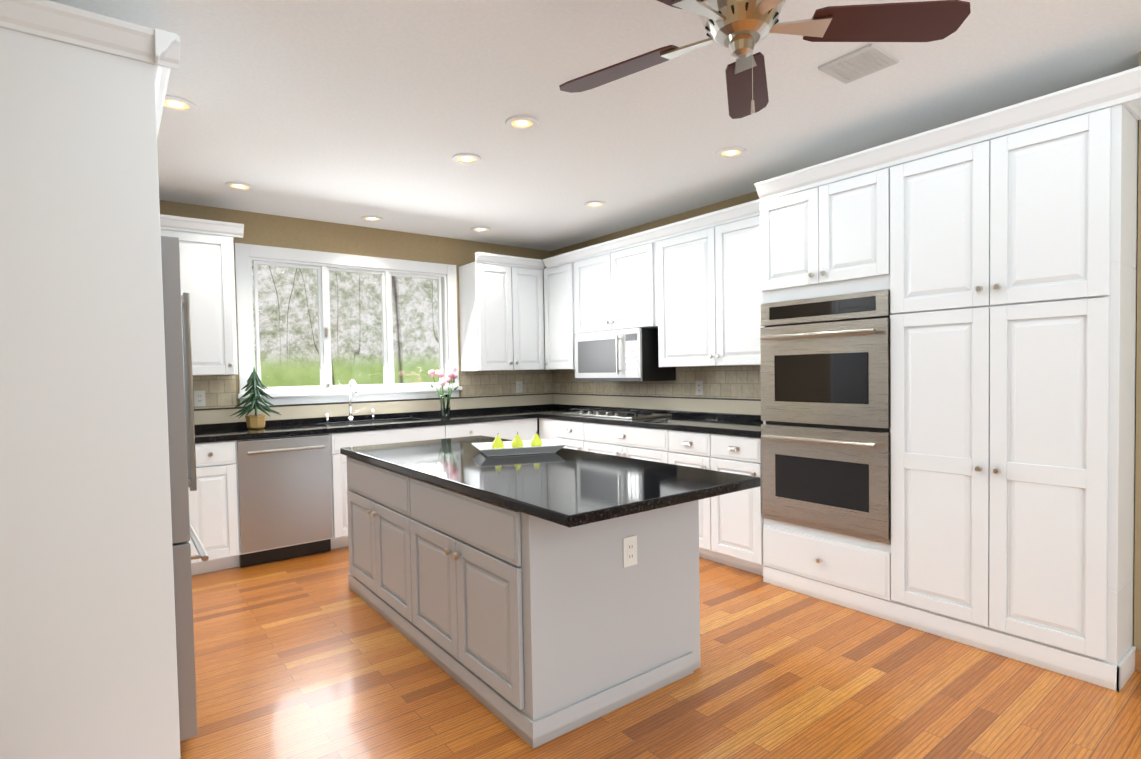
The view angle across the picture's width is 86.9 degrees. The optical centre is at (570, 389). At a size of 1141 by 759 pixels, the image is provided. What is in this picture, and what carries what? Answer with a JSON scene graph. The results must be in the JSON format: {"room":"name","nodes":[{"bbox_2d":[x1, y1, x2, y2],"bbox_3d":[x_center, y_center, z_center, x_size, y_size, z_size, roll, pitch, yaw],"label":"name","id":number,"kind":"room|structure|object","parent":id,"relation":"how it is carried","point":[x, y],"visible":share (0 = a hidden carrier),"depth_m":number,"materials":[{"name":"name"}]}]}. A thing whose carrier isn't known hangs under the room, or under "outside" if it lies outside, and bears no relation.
{"room":"kitchen","nodes":[
{"label":"kitchen","id":0,"kind":"room"},
{"bbox_2d":[159,200,550,434],"bbox_3d":[-1.957,-0.103,5.200,4.340,2.600,0.150,-2,2,-37],"label":"wall","id":1,"kind":"structure","parent":0,"point":[262,229],"depth_m":5.13,"materials":[{"name":"paint"}]},
{"bbox_2d":[160,214,163,235],"bbox_3d":[-3.066,-0.621,4.026,0.538,1.076,0.351,-2,2,-37],"label":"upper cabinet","id":2,"kind":"object","parent":1,"relation":"attached to","point":[161,215],"depth_m":4.04,"materials":[{"name":"white wood"}]},
{"bbox_2d":[164,215,237,375],"bbox_3d":[-2.728,-0.635,4.284,0.563,1.076,0.351,-2,2,-37],"label":"upper cabinet","id":3,"kind":"object","parent":1,"relation":"attached to","point":[206,248],"depth_m":4.22,"materials":[{"name":"white wood"}]},
{"bbox_2d":[234,243,461,406],"bbox_3d":[-1.849,-0.523,5.226,1.900,1.255,0.170,-2,2,-37],"label":"window","id":4,"kind":"structure","parent":1,"relation":"in","point":[326,391],"depth_m":5.08,"materials":[{"name":"white"}]},
{"bbox_2d":[193,370,552,424],"bbox_3d":[-1.903,0.047,5.137,4.334,0.359,0.014,-2,2,-37],"label":"tile backsplash","id":5,"kind":"structure","parent":1,"relation":"attached to","point":[480,389],"depth_m":5.45,"materials":[{"name":"grey tile"}]},
{"bbox_2d":[194,390,205,405],"bbox_3d":[-2.757,0.069,4.476,0.072,0.116,0.008,-2,2,-37],"label":"electrical outlet","id":6,"kind":"object","parent":5,"relation":"attached to","point":[199,398],"visible":1,"depth_m":4.47,"materials":[{"name":"white plastic"}]},
{"bbox_2d":[516,381,522,392],"bbox_3d":[-0.524,-0.023,6.180,0.072,0.116,0.008,-2,2,-37],"label":"electrical outlet","id":7,"kind":"object","parent":5,"relation":"attached to","point":[519,389],"visible":1,"depth_m":6.18,"materials":[{"name":"white plastic"}]},
{"bbox_2d":[458,252,544,370],"bbox_3d":[-0.646,-0.719,5.848,0.759,1.076,0.392,-2,2,-37],"label":"upper cabinet","id":8,"kind":"object","parent":1,"relation":"attached to","point":[501,306],"visible":1,"depth_m":5.69,"materials":[{"name":"white wood"}]},
{"bbox_2d":[49,0,1140,250],"bbox_3d":[0.168,-1.407,2.347,4.640,0.100,7.230,-2,2,-37],"label":"ceiling","id":9,"kind":"structure","parent":0,"point":[349,112],"depth_m":2.87,"materials":[{"name":"paint"}]},
{"bbox_2d":[163,95,196,112],"bbox_3d":[-1.842,-1.329,2.808,0.170,0.010,0.170,-2,2,-37],"label":"recessed light","id":10,"kind":"object","parent":9,"relation":"in","point":[176,104],"visible":0.88,"depth_m":2.81,"materials":[{"name":"white"}]},
{"bbox_2d":[225,182,253,190],"bbox_3d":[-2.217,-1.359,4.031,0.170,0.010,0.170,-2,2,-37],"label":"recessed light","id":11,"kind":"object","parent":9,"relation":"in","point":[241,186],"visible":1,"depth_m":4.02,"materials":[{"name":"white"}]},
{"bbox_2d":[361,215,382,221],"bbox_3d":[-1.623,-1.396,4.925,0.170,0.010,0.170,-2,2,-37],"label":"recessed light","id":12,"kind":"object","parent":9,"relation":"in","point":[372,218],"visible":0.98,"depth_m":4.92,"materials":[{"name":"white"}]},
{"bbox_2d":[452,153,480,164],"bbox_3d":[-0.621,-1.375,3.596,0.170,0.010,0.170,-2,2,-37],"label":"recessed light","id":13,"kind":"object","parent":9,"relation":"in","point":[466,158],"visible":1,"depth_m":3.59,"materials":[{"name":"white"}]},
{"bbox_2d":[471,227,489,231],"bbox_3d":[-0.801,-1.424,5.363,0.170,0.010,0.170,-2,2,-37],"label":"recessed light","id":14,"kind":"object","parent":9,"relation":"in","point":[480,229],"visible":0.96,"depth_m":5.36,"materials":[{"name":"white"}]},
{"bbox_2d":[505,115,538,130],"bbox_3d":[-0.249,-1.367,3.093,0.170,0.010,0.170,-2,2,-37],"label":"recessed light","id":15,"kind":"object","parent":9,"relation":"in","point":[521,122],"visible":0.98,"depth_m":3.08,"materials":[{"name":"white"}]},
{"bbox_2d":[584,201,605,207],"bbox_3d":[0.188,-1.420,4.628,0.170,0.010,0.170,-2,2,-37],"label":"recessed light","id":16,"kind":"object","parent":9,"relation":"in","point":[594,204],"visible":1,"depth_m":4.62,"materials":[{"name":"white"}]},
{"bbox_2d":[716,147,745,157],"bbox_3d":[0.953,-1.403,3.570,0.170,0.010,0.170,-2,2,-37],"label":"recessed light","id":17,"kind":"object","parent":9,"relation":"in","point":[730,152],"visible":1,"depth_m":3.56,"materials":[{"name":"white"}]},
{"bbox_2d":[559,0,970,118],"bbox_3d":[0.442,-1.059,1.669,1.152,0.565,1.198,-2,2,-37],"label":"ceiling fan","id":18,"kind":"object","parent":9,"relation":"hanging from","point":[739,29],"visible":1,"depth_m":1.69,"materials":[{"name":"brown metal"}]},
{"bbox_2d":[818,43,898,83],"bbox_3d":[1.220,-1.374,2.554,0.230,0.016,0.230,-2,2,-37],"label":"ceiling vent","id":19,"kind":"object","parent":9,"relation":"in","point":[869,59],"visible":1,"depth_m":2.54,"materials":[{"name":"grey metal"}]},
{"bbox_2d":[551,191,760,414],"bbox_3d":[1.976,-0.131,3.749,0.150,2.600,7.230,-2,2,-37],"label":"wall","id":20,"kind":"structure","parent":0,"point":[739,200],"depth_m":5.08,"materials":[{"name":"paint"}]},
{"bbox_2d":[542,252,574,369],"bbox_3d":[0.013,-0.732,5.869,0.351,1.076,0.497,-2,2,-37],"label":"upper cabinet","id":21,"kind":"object","parent":20,"relation":"attached to","point":[559,272],"depth_m":5.74,"materials":[{"name":"white wood"}]},
{"bbox_2d":[570,228,657,333],"bbox_3d":[0.483,-0.884,5.246,0.351,0.751,1.060,-2,2,-37],"label":"upper cabinet","id":22,"kind":"object","parent":20,"relation":"attached to","point":[614,279],"depth_m":5.09,"materials":[{"name":"white wood"}]},
{"bbox_2d":[574,327,675,381],"bbox_3d":[0.440,-0.287,5.229,0.450,0.430,0.850,-2,2,-37],"label":"microwave","id":23,"kind":"object","parent":22,"relation":"attached to","point":[630,354],"visible":1,"depth_m":4.97,"materials":[{"name":"silver metal"}]},
{"bbox_2d":[553,366,760,414],"bbox_3d":[0.739,-0.004,5.235,0.013,0.359,3.000,-2,2,-37],"label":"tile backsplash","id":24,"kind":"structure","parent":20,"relation":"attached to","point":[734,389],"depth_m":5.00,"materials":[{"name":"grey tile"}]},
{"bbox_2d":[695,381,702,394],"bbox_3d":[1.034,-0.011,4.838,0.008,0.116,0.072,-2,2,-37],"label":"electrical outlet","id":25,"kind":"object","parent":24,"relation":"attached to","point":[699,387],"visible":1,"depth_m":4.83,"materials":[{"name":"white plastic"}]},
{"bbox_2d":[654,199,761,366],"bbox_3d":[1.155,-0.708,4.375,0.351,1.076,1.145,-2,2,-37],"label":"upper cabinet","id":26,"kind":"object","parent":20,"relation":"attached to","point":[690,289],"depth_m":4.29,"materials":[{"name":"white wood"}]},
{"bbox_2d":[754,150,873,303],"bbox_3d":[1.623,-0.879,3.525,0.628,0.714,0.762,-2,2,-37],"label":"upper cabinet","id":27,"kind":"object","parent":20,"relation":"attached to","point":[817,222],"depth_m":3.33,"materials":[{"name":"white wood"}]},
{"bbox_2d":[870,114,985,290],"bbox_3d":[1.967,-0.872,3.073,0.628,0.714,0.498,-2,2,-37],"label":"upper cabinet","id":28,"kind":"object","parent":20,"relation":"attached to","point":[930,186],"depth_m":2.87,"materials":[{"name":"white wood"}]},
{"bbox_2d":[986,71,1140,281],"bbox_3d":[2.251,-0.866,2.702,0.628,0.714,0.436,-2,2,-37],"label":"upper cabinet","id":29,"kind":"object","parent":20,"relation":"attached to","point":[994,252],"depth_m":2.48,"materials":[{"name":"white wood"}]},
{"bbox_2d":[180,546,1140,758],"bbox_3d":[0.217,1.291,2.428,4.640,0.100,7.230,-2,2,-37],"label":"floor","id":30,"kind":"structure","parent":0,"point":[313,656],"depth_m":2.44,"materials":[{"name":"brown wood"}]},
{"bbox_2d":[0,0,180,758],"bbox_3d":[-1.884,0.068,2.186,0.782,2.436,1.067,-2,2,-37],"label":"enclosure","id":31,"kind":"object","parent":30,"relation":"on","point":[88,660],"visible":1,"depth_m":1.88,"materials":[{"name":"white"}]},
{"bbox_2d":[161,236,208,740],"bbox_3d":[-1.871,0.384,2.246,0.802,1.800,0.910,-2,2,-37],"label":"refrigerator","id":32,"kind":"object","parent":30,"relation":"on","point":[179,384],"visible":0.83,"depth_m":2.08,"materials":[{"name":"silver metal"}]},
{"bbox_2d":[188,440,243,574],"bbox_3d":[-2.692,0.797,4.159,0.602,0.890,0.628,-2,2,-37],"label":"base cabinet","id":33,"kind":"object","parent":30,"relation":"on","point":[214,514],"depth_m":4.03,"materials":[{"name":"white wood"}]},
{"bbox_2d":[240,432,343,553],"bbox_3d":[-2.203,0.777,4.533,0.746,0.890,0.628,-2,2,-37],"label":"base cabinet","id":34,"kind":"object","parent":30,"relation":"on","point":[336,439],"depth_m":4.49,"materials":[{"name":"white"}]},
{"bbox_2d":[237,434,331,567],"bbox_3d":[-2.024,0.782,4.293,0.600,0.879,0.151,-2,2,-37],"label":"dishwasher","id":35,"kind":"object","parent":34,"relation":"in","point":[284,491],"visible":0.98,"depth_m":4.26,"materials":[{"name":"silver metal"}]},
{"bbox_2d":[346,456,401,633],"bbox_3d":[-0.703,0.809,3.560,0.906,0.830,1.082,-2,2,-37],"label":"base cabinet","id":36,"kind":"object","parent":30,"relation":"on","point":[374,510],"depth_m":3.29,"materials":[{"name":"grey wood"}]},
{"bbox_2d":[344,424,455,546],"bbox_3d":[-1.564,0.751,5.020,0.978,0.890,0.628,-2,2,-37],"label":"base cabinet","id":37,"kind":"object","parent":30,"relation":"on","point":[384,436],"depth_m":4.72,"materials":[{"name":"white wood"}]},
{"bbox_2d":[456,421,495,436],"bbox_3d":[-1.069,0.731,5.399,0.519,0.890,0.628,-2,2,-37],"label":"base cabinet","id":38,"kind":"object","parent":30,"relation":"on","point":[488,429],"depth_m":5.20,"materials":[{"name":"white wood"}]},
{"bbox_2d":[496,418,536,439],"bbox_3d":[-0.694,0.715,5.685,0.540,0.890,0.628,-2,2,-37],"label":"base cabinet","id":39,"kind":"object","parent":30,"relation":"on","point":[526,429],"depth_m":5.47,"materials":[{"name":"white wood"}]},
{"bbox_2d":[194,404,561,442],"bbox_3d":[-1.708,0.272,4.894,4.334,0.080,0.641,-2,2,-37],"label":"countertop","id":40,"kind":"structure","parent":39,"relation":"on","point":[204,433],"depth_m":4.89,"materials":[{"name":"black stone"}]},
{"bbox_2d":[231,367,280,428],"bbox_3d":[-2.364,0.060,4.500,0.347,0.469,0.323,-2,2,-37],"label":"topiary plant","id":41,"kind":"object","parent":40,"relation":"on","point":[256,420],"visible":1,"depth_m":4.46,"materials":[{"name":"green plant"}]},
{"bbox_2d":[326,380,374,421],"bbox_3d":[-1.822,0.097,5.033,0.408,0.345,0.186,-2,2,-37],"label":"faucet","id":42,"kind":"object","parent":40,"relation":"on","point":[350,418],"visible":1,"depth_m":5.08,"materials":[{"name":"silver metal"}]},
{"bbox_2d":[428,366,458,416],"bbox_3d":[-1.128,0.018,5.347,0.272,0.457,0.236,-2,2,-37],"label":"vase","id":43,"kind":"object","parent":40,"relation":"on","point":[445,405],"visible":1,"depth_m":5.33,"materials":[{"name":"clear glass"}]},
{"bbox_2d":[538,404,762,437],"bbox_3d":[0.684,0.231,4.801,0.644,0.080,2.370,-2,2,-37],"label":"countertop","id":44,"kind":"structure","parent":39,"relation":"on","point":[729,424],"depth_m":4.52,"materials":[{"name":"black stone"}]},
{"bbox_2d":[563,406,671,418],"bbox_3d":[0.383,0.199,5.193,0.450,0.050,0.910,-2,2,-37],"label":"gas cooktop","id":45,"kind":"object","parent":44,"relation":"in","point":[620,413],"visible":1,"depth_m":5.03,"materials":[{"name":"silver metal"}]},
{"bbox_2d":[539,418,554,439],"bbox_3d":[0.053,0.702,5.665,0.628,0.890,0.351,-2,2,-37],"label":"base cabinet","id":46,"kind":"object","parent":30,"relation":"on","point":[546,426],"depth_m":5.52,"materials":[{"name":"white wood"}]},
{"bbox_2d":[398,473,700,748],"bbox_3d":[-0.121,0.821,2.799,0.906,0.830,1.082,-2,2,-37],"label":"base cabinet","id":47,"kind":"object","parent":30,"relation":"on","point":[533,632],"depth_m":2.35,"materials":[{"name":"grey wood"}]},
{"bbox_2d":[340,435,760,527],"bbox_3d":[-0.323,0.380,3.090,0.985,0.039,2.340,-2,2,-37],"label":"countertop","id":48,"kind":"structure","parent":47,"relation":"on","point":[567,487],"depth_m":2.52,"materials":[{"name":"black stone"}]},
{"bbox_2d":[471,439,564,456],"bbox_3d":[-0.296,0.328,3.361,0.470,0.046,0.310,-2,2,-17],"label":"tray","id":49,"kind":"object","parent":48,"relation":"on","point":[547,446],"visible":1,"depth_m":3.27,"materials":[{"name":"white ceramic"}]},
{"bbox_2d":[492,433,503,448],"bbox_3d":[-0.402,0.292,3.327,0.068,0.100,0.066,-2,2,-37],"label":"pear","id":50,"kind":"object","parent":49,"relation":"on","point":[497,443],"visible":0.77,"depth_m":3.31,"materials":[{"name":"yellow food"}]},
{"bbox_2d":[511,432,522,447],"bbox_3d":[-0.297,0.289,3.360,0.068,0.100,0.066,-2,2,-37],"label":"pear","id":51,"kind":"object","parent":49,"relation":"on","point":[517,441],"visible":0.79,"depth_m":3.34,"materials":[{"name":"yellow food"}]},
{"bbox_2d":[531,431,541,446],"bbox_3d":[-0.192,0.287,3.393,0.068,0.100,0.066,-2,2,-37],"label":"pear","id":52,"kind":"object","parent":49,"relation":"on","point":[536,440],"visible":0.71,"depth_m":3.37,"materials":[{"name":"yellow food"}]},
{"bbox_2d":[623,535,636,567],"bbox_3d":[0.237,0.642,2.383,0.072,0.116,0.008,-2,2,-37],"label":"outlet","id":53,"kind":"object","parent":47,"relation":"attached to","point":[630,551],"visible":1,"depth_m":2.38,"materials":[{"name":"white plastic"}]},
{"bbox_2d":[555,419,574,448],"bbox_3d":[0.264,0.707,5.390,0.628,0.890,0.458,-2,2,-37],"label":"base cabinet","id":54,"kind":"object","parent":30,"relation":"on","point":[564,429],"depth_m":5.26,"materials":[{"name":"white wood"}]},
{"bbox_2d":[575,421,658,461],"bbox_3d":[0.657,0.715,4.876,0.628,0.890,1.083,-2,2,-37],"label":"base cabinet","id":55,"kind":"object","parent":30,"relation":"on","point":[642,443],"depth_m":4.71,"materials":[{"name":"white wood"}]},
{"bbox_2d":[659,429,698,467],"bbox_3d":[1.063,0.724,4.344,0.628,0.890,0.504,-2,2,-37],"label":"base cabinet","id":56,"kind":"object","parent":30,"relation":"on","point":[676,447],"depth_m":4.21,"materials":[{"name":"white wood"}]},
{"bbox_2d":[699,432,763,575],"bbox_3d":[1.280,0.728,4.060,0.628,0.890,0.456,-2,2,-37],"label":"base cabinet","id":57,"kind":"object","parent":30,"relation":"on","point":[731,529],"depth_m":3.87,"materials":[{"name":"white wood"}]},
{"bbox_2d":[763,518,885,619],"bbox_3d":[1.655,0.983,3.582,0.628,0.396,0.758,-2,2,-37],"label":"drawer","id":58,"kind":"object","parent":30,"relation":"on","point":[839,569],"depth_m":3.36,"materials":[{"name":"white wood"}]},
{"bbox_2d":[886,542,1135,691],"bbox_3d":[2.151,0.993,2.933,0.628,0.396,0.876,-2,2,-37],"label":"base cabinet","id":59,"kind":"object","parent":30,"relation":"on","point":[1071,629],"depth_m":2.65,"materials":[{"name":"white wood"}]},
{"bbox_2d":[889,266,1136,589],"bbox_3d":[2.133,0.141,2.910,0.628,1.308,0.884,-2,2,-37],"label":"tall cabinet","id":60,"kind":"object","parent":30,"relation":"on","point":[1012,430],"depth_m":2.62,"materials":[{"name":"white wood"}]},
{"bbox_2d":[760,290,890,543],"bbox_3d":[1.562,0.135,3.490,0.578,1.300,0.751,-2,2,-37],"label":"double oven","id":61,"kind":"object","parent":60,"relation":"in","point":[825,411],"visible":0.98,"depth_m":3.30,"materials":[{"name":"silver metal"}]},
{"bbox_2d":[1134,51,1140,651],"bbox_3d":[3.203,-0.093,1.744,0.335,2.600,2.253,-2,2,-37],"label":"wall jog","id":62,"kind":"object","parent":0,"point":[1137,600],"visible":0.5,"depth_m":2.54,"materials":[{"name":"paint"}]},
{"bbox_2d":[1135,650,1140,672],"bbox_3d":[3.082,1.169,1.672,0.021,0.085,2.247,-2,2,-37],"label":"baseboard","id":63,"kind":"structure","parent":62,"relation":"attached to","point":[1137,661],"depth_m":2.55,"materials":[{"name":"brown wood"}]},
{"label":"outside","id":64,"kind":"structure","parent":0,"visible":0},
{"bbox_2d":[252,262,438,386],"bbox_3d":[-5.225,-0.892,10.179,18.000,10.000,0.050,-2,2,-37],"label":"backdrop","id":65,"kind":"structure","parent":64,"point":[404,352],"depth_m":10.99,"materials":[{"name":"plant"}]}
]}

